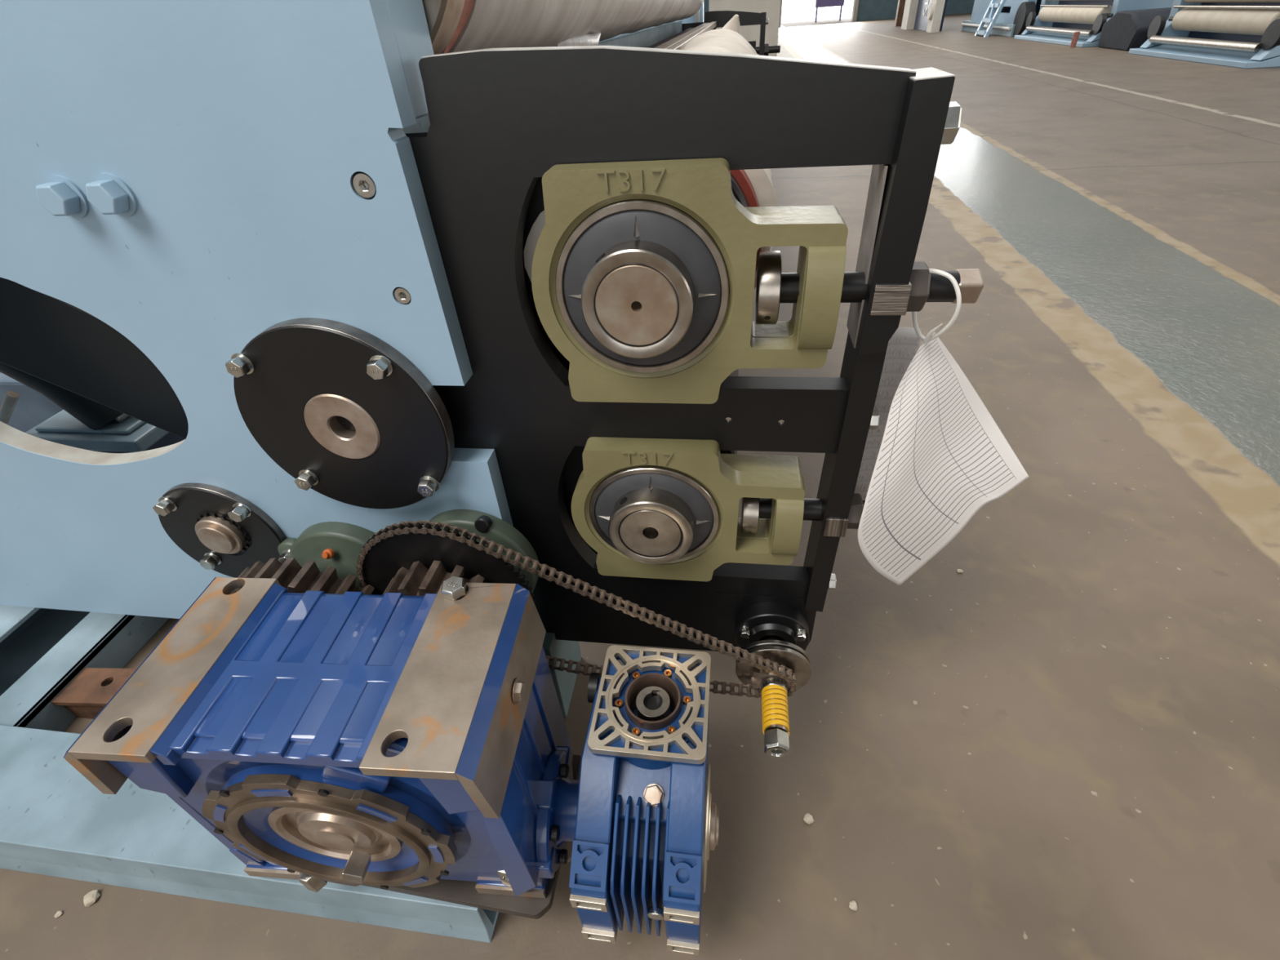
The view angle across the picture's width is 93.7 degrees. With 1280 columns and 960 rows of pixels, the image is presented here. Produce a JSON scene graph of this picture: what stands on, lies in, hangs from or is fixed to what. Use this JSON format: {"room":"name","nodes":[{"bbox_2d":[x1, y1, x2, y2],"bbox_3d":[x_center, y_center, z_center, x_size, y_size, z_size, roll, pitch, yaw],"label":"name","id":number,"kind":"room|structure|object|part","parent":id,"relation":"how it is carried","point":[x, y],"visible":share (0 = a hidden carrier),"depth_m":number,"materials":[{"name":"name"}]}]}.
{"room":"industrial hall","nodes":[
{"label":"industrial hall","id":0,"kind":"room"},
{"bbox_2d":[0,13,1279,959],"bbox_3d":[9.482,-14.893,20.041,40.000,0.200,68.000,2,38,8],"label":"floor","id":1,"kind":"structure","parent":0,"point":[1064,744],"depth_m":1.24,"materials":[{"name":"paint"}]},
{"bbox_2d":[54,910,62,918],"bbox_3d":[-0.919,0.687,0.948,0.011,0.006,0.010,2,38,8],"label":"stone","id":2,"kind":"object","parent":1,"relation":"on","point":[58,913],"depth_m":0.95,"materials":[{"name":"beige stone"}]},
{"bbox_2d":[83,889,100,906],"bbox_3d":[-0.879,0.670,0.962,0.020,0.013,0.022,-18,40,-16],"label":"stone","id":3,"kind":"object","parent":1,"relation":"on","point":[91,897],"depth_m":0.96,"materials":[{"name":"beige stone"}]},
{"bbox_2d":[50,667,136,719],"bbox_3d":[-1.070,0.439,1.226,0.339,0.070,0.090,0,38,6],"label":"iron bracket","id":4,"kind":"object","parent":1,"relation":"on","point":[86,695],"visible":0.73,"depth_m":1.20,"materials":[{"name":"brown metal"}]},
{"bbox_3d":[-1.062,0.464,1.203,0.310,0.059,0.012,2,38,8],"label":"leg","id":5,"kind":"part","parent":4,"relation":"part of","materials":[{"name":"metal"}]},
{"bbox_2d":[0,604,581,942],"bbox_3d":[-0.984,-0.162,1.868,1.910,0.217,2.364,2,38,8],"label":"base frame","id":6,"kind":"object","parent":1,"relation":"on","point":[54,821],"visible":0.28,"depth_m":0.97,"materials":[{"name":"blue metal"}]},
{"bbox_3d":[-1.261,-0.201,2.007,0.160,0.140,2.174,2,38,8],"label":"rail","id":7,"kind":"part","parent":6,"relation":"part of","materials":[{"name":"metal"}]},
{"bbox_3d":[-1.071,-0.173,1.997,0.100,0.085,2.174,2,38,8],"label":"rail","id":8,"kind":"part","parent":6,"relation":"part of","materials":[{"name":"metal"}]},
{"bbox_2d":[0,277,188,453],"bbox_3d":[-1.301,-0.915,1.624,2.100,1.600,2.000,2,38,8],"label":"hole","id":9,"kind":"object","parent":6,"relation":"on","point":[68,377],"visible":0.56,"depth_m":1.01,"materials":[{"name":"black paint"}]},
{"bbox_3d":[-1.248,-0.099,1.166,0.150,0.143,0.018,-9,38,-6],"label":"lever","id":10,"kind":"part","parent":9,"relation":"part of","materials":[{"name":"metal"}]},
{"bbox_3d":[-1.099,-0.213,1.115,0.218,0.265,0.148,2,38,8],"label":"post","id":11,"kind":"part","parent":9,"relation":"part of","materials":[{"name":"black metal"}]},
{"bbox_2d":[0,0,513,618],"bbox_3d":[-0.997,-0.280,0.743,1.595,1.353,0.118,0,38,6],"label":"frame","id":12,"kind":"object","parent":6,"relation":"on","point":[188,177],"visible":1,"depth_m":0.64,"materials":[{"name":"blue metal"}]},
{"bbox_2d":[44,174,88,217],"bbox_3d":[-0.612,-0.302,0.640,0.042,0.042,0.003,2,38,8],"label":"bolt","id":13,"kind":"object","parent":12,"relation":"in","point":[73,186],"depth_m":0.63,"materials":[{"name":"blue metal"}]},
{"bbox_2d":[93,173,137,216],"bbox_3d":[-0.552,-0.300,0.632,0.042,0.042,0.003,2,38,8],"label":"bolt","id":14,"kind":"object","parent":12,"relation":"in","point":[124,185],"depth_m":0.62,"materials":[{"name":"blue metal"}]},
{"bbox_2d":[152,483,286,577],"bbox_3d":[-0.659,0.093,0.944,0.202,0.202,0.032,2,38,8],"label":"flange bearing","id":15,"kind":"object","parent":12,"relation":"attached to","point":[219,528],"visible":0.89,"depth_m":0.92,"materials":[{"name":"black metal"}]},
{"bbox_2d":[158,497,177,511],"bbox_3d":[-0.718,0.037,0.911,0.027,0.027,0.004,2,38,8],"label":"bolt","id":16,"kind":"object","parent":15,"relation":"in","point":[166,504],"depth_m":0.90,"materials":[{"name":"metal"}]},
{"bbox_2d":[204,551,222,564],"bbox_3d":[-0.699,0.129,0.980,0.027,0.027,0.004,2,38,8],"label":"washer","id":17,"kind":"object","parent":15,"relation":"in","point":[210,557],"depth_m":0.97,"materials":[{"name":"metal"}]},
{"bbox_2d":[232,502,251,516],"bbox_3d":[-0.596,0.046,0.896,0.027,0.027,0.004,2,38,8],"label":"washer","id":18,"kind":"object","parent":15,"relation":"in","point":[242,509],"depth_m":0.89,"materials":[{"name":"metal"}]},
{"bbox_2d":[277,521,374,588],"bbox_3d":[-0.458,0.165,0.952,0.228,0.216,0.055,2,38,8],"label":"flange bearing","id":19,"kind":"object","parent":12,"relation":"attached to","point":[339,545],"visible":0.31,"depth_m":0.90,"materials":[{"name":"green metal"}]},
{"bbox_2d":[282,548,289,553],"bbox_3d":[-0.548,0.120,0.942,0.028,0.028,0.004,2,38,8],"label":"washer","id":20,"kind":"object","parent":19,"relation":"in","point":[284,550],"depth_m":0.93,"materials":[{"name":"metal"}]},
{"bbox_2d":[230,557,374,594],"bbox_3d":[-0.488,0.215,0.947,0.281,0.281,0.126,2,38,8],"label":"gear","id":21,"kind":"object","parent":19,"relation":"attached to","point":[291,575],"visible":0.19,"depth_m":0.85,"materials":[{"name":"metal"}]},
{"bbox_2d":[225,317,454,509],"bbox_3d":[-0.378,-0.069,0.766,0.276,0.276,0.047,2,38,8],"label":"cover","id":22,"kind":"object","parent":12,"relation":"attached to","point":[335,406],"visible":1,"depth_m":0.75,"materials":[{"name":"black metal"}]},
{"bbox_2d":[231,352,254,373],"bbox_3d":[-0.476,-0.139,0.718,0.027,0.027,0.004,2,38,8],"label":"bolt","id":23,"kind":"object","parent":22,"relation":"in","point":[245,361],"depth_m":0.71,"materials":[{"name":"metal"}]},
{"bbox_2d":[298,469,319,485],"bbox_3d":[-0.455,-0.003,0.822,0.027,0.027,0.004,2,38,8],"label":"bolt","id":24,"kind":"object","parent":22,"relation":"in","point":[308,477],"depth_m":0.81,"materials":[{"name":"metal"}]},
{"bbox_2d":[369,354,393,376],"bbox_3d":[-0.299,-0.132,0.693,0.027,0.027,0.004,2,38,8],"label":"bolt","id":25,"kind":"object","parent":22,"relation":"in","point":[384,362],"depth_m":0.69,"materials":[{"name":"metal"}]},
{"bbox_2d":[419,475,439,491],"bbox_3d":[-0.281,0.006,0.799,0.027,0.027,0.004,2,38,8],"label":"bolt","id":26,"kind":"object","parent":22,"relation":"in","point":[428,482],"depth_m":0.79,"materials":[{"name":"metal"}]},
{"bbox_2d":[429,509,539,593],"bbox_3d":[-0.250,0.134,0.891,0.190,0.200,0.055,2,38,8],"label":"flange bearing","id":27,"kind":"object","parent":12,"relation":"attached to","point":[491,527],"visible":0.1,"depth_m":0.85,"materials":[{"name":"green metal"}]},
{"bbox_2d":[360,522,535,603],"bbox_3d":[-0.278,0.157,0.870,0.259,0.259,0.018,2,38,8],"label":"sprocket","id":28,"kind":"object","parent":27,"relation":"attached to","point":[381,563],"visible":0.45,"depth_m":0.82,"materials":[{"name":"metal"}]},
{"bbox_2d":[382,560,484,599],"bbox_3d":[-0.276,0.191,0.843,0.172,0.173,0.058,2,38,8],"label":"gear","id":29,"kind":"object","parent":28,"relation":"attached to","point":[418,580],"visible":0.21,"depth_m":0.80,"materials":[{"name":"metal"}]},
{"bbox_2d":[355,520,796,697],"bbox_3d":[-0.090,0.192,0.858,0.636,0.321,0.019,2,38,8],"label":"chain","id":30,"kind":"object","parent":28,"relation":"attached to","point":[415,530],"visible":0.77,"depth_m":0.83,"materials":[{"name":"metal"}]},
{"bbox_2d":[422,0,703,54],"bbox_3d":[0.020,-2.075,2.511,0.304,0.305,5.140,2,38,8],"label":"roll","id":31,"kind":"object","parent":12,"relation":"attached to","point":[453,25],"visible":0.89,"depth_m":0.89,"materials":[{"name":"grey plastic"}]},
{"bbox_2d":[694,9,699,22],"bbox_3d":[0.387,-3.848,4.061,0.028,1.185,0.050,2,38,8],"label":"upright","id":32,"kind":"object","parent":31,"relation":"attached to","point":[697,14],"visible":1,"depth_m":4.39,"materials":[{"name":"metal"}]},
{"bbox_2d":[364,45,915,651],"bbox_3d":[-0.108,-0.071,0.827,0.746,0.854,0.075,2,38,8],"label":"plate","id":33,"kind":"object","parent":12,"relation":"attached to","point":[500,119],"visible":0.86,"depth_m":0.63,"materials":[{"name":"black metal"}]},
{"bbox_2d":[646,27,693,48],"bbox_3d":[0.093,-1.934,2.694,0.100,0.030,5.110,2,38,8],"label":"bar","id":34,"kind":"object","parent":33,"relation":"attached to","point":[662,42],"visible":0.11,"depth_m":3.15,"materials":[{"name":"grey metal"}]},
{"bbox_2d":[654,22,709,48],"bbox_3d":[0.180,-1.950,2.666,0.050,0.030,5.110,2,38,8],"label":"bar","id":35,"kind":"object","parent":33,"relation":"attached to","point":[673,41],"visible":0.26,"depth_m":2.57,"materials":[{"name":"silver metal"}]},
{"bbox_2d":[571,436,804,581],"bbox_3d":[0.062,0.041,0.833,0.309,0.231,0.118,2,38,8],"label":"housing","id":36,"kind":"object","parent":33,"relation":"attached to","point":[689,482],"visible":0.95,"depth_m":0.79,"materials":[{"name":"green metal"}]},
{"bbox_3d":[0.020,0.042,0.828,0.195,0.184,0.029,2,38,8],"label":"seat","id":37,"kind":"part","parent":36,"relation":"part of","materials":[{"name":"grey metal"}]},
{"bbox_2d":[618,368,738,555],"bbox_3d":[0.350,-1.478,2.742,0.224,0.224,5.028,2,38,8],"label":"roller","id":38,"kind":"object","parent":36,"relation":"in","point":[646,532],"visible":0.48,"depth_m":0.80,"materials":[{"name":"silver metal"}]},
{"bbox_2d":[741,493,865,537],"bbox_3d":[0.232,0.041,0.837,0.176,0.075,0.075,2,38,8],"label":"screw","id":39,"kind":"object","parent":36,"relation":"attached to","point":[753,509],"visible":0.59,"depth_m":0.81,"materials":[{"name":"metal"}]},
{"bbox_3d":[0.232,0.041,0.837,0.176,0.031,0.031,2,38,8],"label":"rod","id":40,"kind":"part","parent":39,"relation":"part of","materials":[{"name":"black metal"}]},
{"bbox_2d":[531,157,848,404],"bbox_3d":[0.045,-0.202,0.638,0.314,0.248,0.118,2,38,8],"label":"housing","id":41,"kind":"object","parent":33,"relation":"attached to","point":[683,220],"visible":0.98,"depth_m":0.59,"materials":[{"name":"green metal"}]},
{"bbox_3d":[0.003,-0.201,0.633,0.198,0.198,0.029,2,38,8],"label":"seat","id":42,"kind":"part","parent":41,"relation":"part of","materials":[{"name":"grey metal"}]},
{"bbox_2d":[523,13,777,346],"bbox_3d":[0.348,-1.768,2.575,0.340,0.372,5.132,2,38,8],"label":"roller","id":43,"kind":"object","parent":41,"relation":"on","point":[636,304],"visible":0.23,"depth_m":0.61,"materials":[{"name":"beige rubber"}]},
{"bbox_2d":[755,250,984,324],"bbox_3d":[0.236,-0.202,0.630,0.222,0.075,0.075,2,38,8],"label":"screw","id":44,"kind":"object","parent":41,"relation":"attached to","point":[774,287],"visible":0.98,"depth_m":0.61,"materials":[{"name":"metal"}]},
{"bbox_3d":[0.225,-0.203,0.631,0.200,0.031,0.031,2,38,8],"label":"rod","id":45,"kind":"part","parent":44,"relation":"part of","materials":[{"name":"black metal"}]},
{"bbox_2d":[911,268,961,342],"bbox_3d":[0.301,-0.182,0.627,0.024,0.084,0.070,-11,38,-9],"label":"cable tie","id":46,"kind":"object","parent":44,"relation":"attached to","point":[929,337],"visible":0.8,"depth_m":0.61,"materials":[{"name":"white plastic"}]},
{"bbox_2d":[854,327,1028,586],"bbox_3d":[0.394,-0.004,0.783,0.204,0.415,0.087,2,38,8],"label":"paper tag","id":47,"kind":"object","parent":46,"relation":"hanging from","point":[935,455],"visible":0.93,"depth_m":0.75,"materials":[{"name":"paper"}]},
{"bbox_2d":[666,21,716,49],"bbox_3d":[0.234,-1.952,2.655,0.032,0.030,5.110,2,38,8],"label":"bar","id":48,"kind":"object","parent":33,"relation":"attached to","point":[677,46],"visible":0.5,"depth_m":2.60,"materials":[{"name":"silver metal"}]},
{"bbox_2d":[714,592,809,653],"bbox_3d":[0.193,0.249,0.955,0.148,0.148,0.042,2,38,8],"label":"flange bearing","id":49,"kind":"object","parent":33,"relation":"attached to","point":[741,620],"visible":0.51,"depth_m":0.93,"materials":[{"name":"black metal"}]},
{"bbox_2d":[739,625,750,631],"bbox_3d":[0.164,0.234,0.936,0.017,0.017,0.004,2,38,8],"label":"washer","id":50,"kind":"object","parent":49,"relation":"in","point":[742,628],"depth_m":0.93,"materials":[{"name":"metal"}]},
{"bbox_2d":[735,635,812,758],"bbox_3d":[0.199,0.306,0.890,0.113,0.113,0.203,2,38,8],"label":"clutch","id":51,"kind":"object","parent":49,"relation":"attached to","point":[774,689],"visible":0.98,"depth_m":0.88,"materials":[{"name":"metal"}]},
{"bbox_3d":[0.204,0.283,0.920,0.113,0.113,0.008,2,38,8],"label":"clutch plate","id":52,"kind":"part","parent":51,"relation":"part of","materials":[{"name":"metal"}]},
{"bbox_3d":[0.202,0.290,0.911,0.113,0.113,0.008,2,38,8],"label":"clutch plate","id":53,"kind":"part","parent":51,"relation":"part of","materials":[{"name":"metal"}]},
{"bbox_2d":[760,677,787,693],"bbox_3d":[0.198,0.308,0.887,0.039,0.039,0.012,2,38,8],"label":"washer","id":54,"kind":"object","parent":51,"relation":"in","point":[768,685],"depth_m":0.87,"materials":[{"name":"metal"}]},
{"bbox_2d":[795,628,806,634],"bbox_3d":[0.247,0.235,0.922,0.017,0.017,0.004,2,38,8],"label":"washer","id":55,"kind":"object","parent":49,"relation":"in","point":[797,631],"depth_m":0.92,"materials":[{"name":"metal"}]},
{"bbox_2d":[803,66,962,612],"bbox_3d":[0.268,-0.085,0.727,0.066,0.681,0.080,2,38,8],"label":"bar","id":56,"kind":"object","parent":33,"relation":"attached to","point":[899,193],"visible":0.94,"depth_m":0.60,"materials":[{"name":"black metal"}]},
{"bbox_2d":[362,754,581,919],"bbox_3d":[-0.348,0.516,0.932,0.482,0.017,0.223,2,38,8],"label":"base plate","id":57,"kind":"object","parent":6,"relation":"on","point":[455,891],"visible":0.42,"depth_m":0.83,"materials":[{"name":"grey metal"}]},
{"bbox_2d":[63,575,578,897],"bbox_3d":[-0.325,0.358,0.781,0.507,0.413,0.256,0,38,6],"label":"worm gearbox","id":58,"kind":"object","parent":57,"relation":"on","point":[355,739],"visible":0.99,"depth_m":0.68,"materials":[{"name":"blue metal"}]},
{"bbox_2d":[568,644,719,955],"bbox_3d":[0.015,0.423,0.810,0.182,0.266,0.275,2,38,8],"label":"worm gearbox","id":59,"kind":"object","parent":58,"relation":"attached to","point":[646,822],"visible":1,"depth_m":0.74,"materials":[{"name":"metal"}]},
{"bbox_3d":[0.018,0.297,0.789,0.073,0.041,0.073,2,38,8],"label":"bearing seat","id":60,"kind":"part","parent":59,"relation":"part of","materials":[{"name":"brown metal"}]},
{"bbox_3d":[-0.230,0.361,1.125,0.170,0.217,0.240,2,38,8],"label":"post","id":61,"kind":"part","parent":6,"relation":"part of","materials":[{"name":"blue metal"}]},
{"bbox_2d":[681,10,780,56],"bbox_3d":[0.686,-3.265,5.008,0.900,1.038,0.220,2,38,8],"label":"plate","id":62,"kind":"object","parent":1,"relation":"on","point":[722,17],"visible":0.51,"depth_m":4.65,"materials":[{"name":"black metal"}]},
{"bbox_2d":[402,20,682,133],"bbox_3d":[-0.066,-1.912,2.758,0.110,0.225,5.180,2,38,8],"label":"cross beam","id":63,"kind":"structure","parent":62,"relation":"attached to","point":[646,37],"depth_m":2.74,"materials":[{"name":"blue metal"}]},
{"bbox_2d":[680,2,703,23],"bbox_3d":[-0.545,-3.900,4.760,2.090,2.050,0.150,2,38,8],"label":"frame","id":64,"kind":"object","parent":62,"relation":"attached to","point":[691,20],"visible":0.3,"depth_m":4.72,"materials":[{"name":"blue metal"}]},
{"bbox_3d":[-0.577,-3.870,4.725,2.040,2.050,0.050,2,38,8],"label":"plate","id":65,"kind":"part","parent":64,"relation":"part of","materials":[{"name":"blue metal"}]},
{"bbox_3d":[0.595,-3.297,4.908,0.746,0.854,0.040,2,38,8],"label":"plate","id":66,"kind":"part","parent":62,"relation":"part of","materials":[{"name":"black metal"}]},
{"bbox_2d":[803,813,813,824],"bbox_3d":[0.279,0.560,0.991,0.016,0.010,0.016,22,45,29],"label":"stone","id":67,"kind":"object","parent":1,"relation":"on","point":[808,819],"depth_m":0.99,"materials":[{"name":"beige stone"}]},
{"bbox_2d":[814,0,844,22],"bbox_3d":[10.397,-26.719,32.590,1.500,2.870,0.300,2,38,8],"label":"signboard","id":68,"kind":"object","parent":1,"relation":"on","point":[819,3],"visible":1,"depth_m":32.90},
{"bbox_2d":[848,900,857,910],"bbox_3d":[0.318,0.634,0.894,0.012,0.007,0.013,2,38,8],"label":"stone","id":69,"kind":"object","parent":1,"relation":"on","point":[852,905],"depth_m":0.89,"materials":[{"name":"beige stone"}]},
{"bbox_2d":[913,0,947,31],"bbox_3d":[9.577,-16.202,19.372,0.415,2.670,2.200,2,38,8],"label":"tall cabinet","id":70,"kind":"object","parent":1,"relation":"on","point":[921,20],"visible":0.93,"depth_m":19.95,"materials":[{"name":"metal"}]},
{"bbox_2d":[926,0,945,32],"bbox_3d":[9.153,-15.521,18.053,0.330,3.270,0.600,2,38,8],"label":"post","id":71,"kind":"object","parent":1,"relation":"on","point":[935,9],"visible":1,"depth_m":18.63,"materials":[{"name":"paint"}]},
{"bbox_2d":[974,0,1006,37],"bbox_3d":[9.219,-12.197,15.721,0.360,0.900,0.920,2,38,8],"label":"step ladder","id":72,"kind":"object","parent":1,"relation":"on","point":[991,9],"visible":1,"depth_m":15.66,"materials":[{"name":"blue metal"}]},
{"bbox_3d":[9.272,-12.444,16.031,0.360,0.900,0.120,2,38,8],"label":"rail","id":73,"kind":"part","parent":72,"relation":"part of","materials":[{"name":"blue metal"}]},
{"bbox_2d":[960,0,1041,36],"bbox_3d":[10.352,-13.256,15.850,1.770,2.270,4.890,2,38,8],"label":"machine","id":74,"kind":"object","parent":1,"relation":"on","point":[1011,20],"visible":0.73,"depth_m":15.68,"materials":[{"name":"blue metal"}]},
{"bbox_3d":[9.597,-12.678,16.755,0.060,0.060,4.200,2,38,8],"label":"rail","id":75,"kind":"part","parent":74,"relation":"part of","materials":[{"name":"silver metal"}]},
{"bbox_3d":[9.868,-13.524,16.037,0.200,2.020,4.400,2,38,8],"label":"panel","id":76,"kind":"part","parent":74,"relation":"part of","materials":[{"name":"blue metal"}]},
{"bbox_3d":[10.143,-13.482,16.022,0.050,1.900,4.200,2,38,8],"label":"panel","id":77,"kind":"part","parent":74,"relation":"part of","materials":[{"name":"blue metal"}]},
{"bbox_2d":[1069,31,1079,47],"bbox_3d":[8.480,-8.587,11.693,0.100,0.240,0.100,2,38,8],"label":"peg","id":78,"kind":"object","parent":1,"relation":"on","point":[1076,34],"visible":1,"depth_m":11.67,"materials":[{"name":"brown wood"}]},
{"bbox_2d":[1013,0,1173,47],"bbox_3d":[9.757,-10.360,12.364,1.950,2.070,3.870,2,38,8],"label":"machine","id":79,"kind":"object","parent":1,"relation":"on","point":[1056,22],"visible":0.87,"depth_m":12.55,"materials":[{"name":"blue metal"}]},
{"bbox_3d":[10.008,-11.486,13.714,1.714,1.988,0.220,2,38,8],"label":"frame","id":80,"kind":"part","parent":79,"relation":"part of","materials":[{"name":"blue metal"}]},
{"bbox_3d":[9.554,-10.434,12.341,0.150,1.900,3.330,2,38,8],"label":"panel","id":81,"kind":"part","parent":79,"relation":"part of","materials":[{"name":"beige fabric"}]},
{"bbox_3d":[9.534,-9.297,10.959,1.714,1.988,0.220,2,38,8],"label":"frame","id":82,"kind":"part","parent":79,"relation":"part of","materials":[{"name":"blue metal"}]},
{"bbox_2d":[1097,7,1171,50],"bbox_3d":[9.154,-8.148,10.831,0.950,0.552,1.371,2,38,8],"label":"machine housing","id":83,"kind":"object","parent":1,"relation":"on","point":[1125,30],"visible":0.52,"depth_m":10.65,"materials":[{"name":"black metal"}]},
{"bbox_2d":[1128,0,1279,68],"bbox_3d":[9.055,-7.123,8.291,1.950,2.070,3.170,2,38,8],"label":"machine","id":84,"kind":"object","parent":1,"relation":"on","point":[1236,33],"visible":1,"depth_m":8.70,"materials":[{"name":"blue metal"}]},
{"bbox_3d":[9.260,-8.033,9.369,1.714,1.988,0.220,2,38,8],"label":"frame","id":85,"kind":"part","parent":84,"relation":"part of","materials":[{"name":"blue metal"}]},
{"bbox_3d":[8.852,-7.197,8.267,0.150,1.900,2.630,2,38,8],"label":"panel","id":86,"kind":"part","parent":84,"relation":"part of","materials":[{"name":"beige fabric"}]},
{"bbox_3d":[8.879,-6.277,7.157,1.714,1.988,0.220,2,38,8],"label":"frame","id":87,"kind":"part","parent":84,"relation":"part of","materials":[{"name":"blue metal"}]},
{"bbox_2d":[708,0,780,56],"bbox_3d":[1.826,-10.680,9.887,1.280,6.570,1.000,2,38,8],"label":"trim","id":88,"kind":"structure","parent":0,"point":[750,33],"depth_m":10.93,"materials":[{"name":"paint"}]},
{"bbox_2d":[781,0,853,23],"bbox_3d":[11.861,-31.323,32.482,56.000,10.070,0.200,2,38,8],"label":"wall","id":89,"kind":"structure","parent":0,"point":[793,11],"depth_m":35.47,"materials":[{"name":"white"}]},
{"bbox_2d":[703,0,974,21],"bbox_3d":[11.221,-27.042,29.099,40.000,7.570,0.300,2,38,8],"label":"wall","id":90,"kind":"structure","parent":0,"point":[868,10],"depth_m":30.84,"materials":[{"name":"blue paint"}]},
{"bbox_2d":[778,0,858,26],"bbox_3d":[9.200,-25.613,30.518,4.000,3.820,0.500,2,38,8],"label":"door frame","id":91,"kind":"structure","parent":90,"relation":"in","point":[855,3],"depth_m":31.11,"materials":[{"name":"paint"}]},
{"bbox_2d":[893,0,905,26],"bbox_3d":[10.013,-20.481,21.632,0.300,6.570,0.300,2,38,8],"label":"trim","id":92,"kind":"structure","parent":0,"point":[900,6],"depth_m":23.32,"materials":[{"name":"metal"}]},
{"bbox_2d":[901,0,918,29],"bbox_3d":[9.401,-18.763,19.494,0.280,6.570,0.900,2,38,8],"label":"trim","id":93,"kind":"structure","parent":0,"point":[911,6],"depth_m":21.02,"materials":[{"name":"paint"}]}
]}

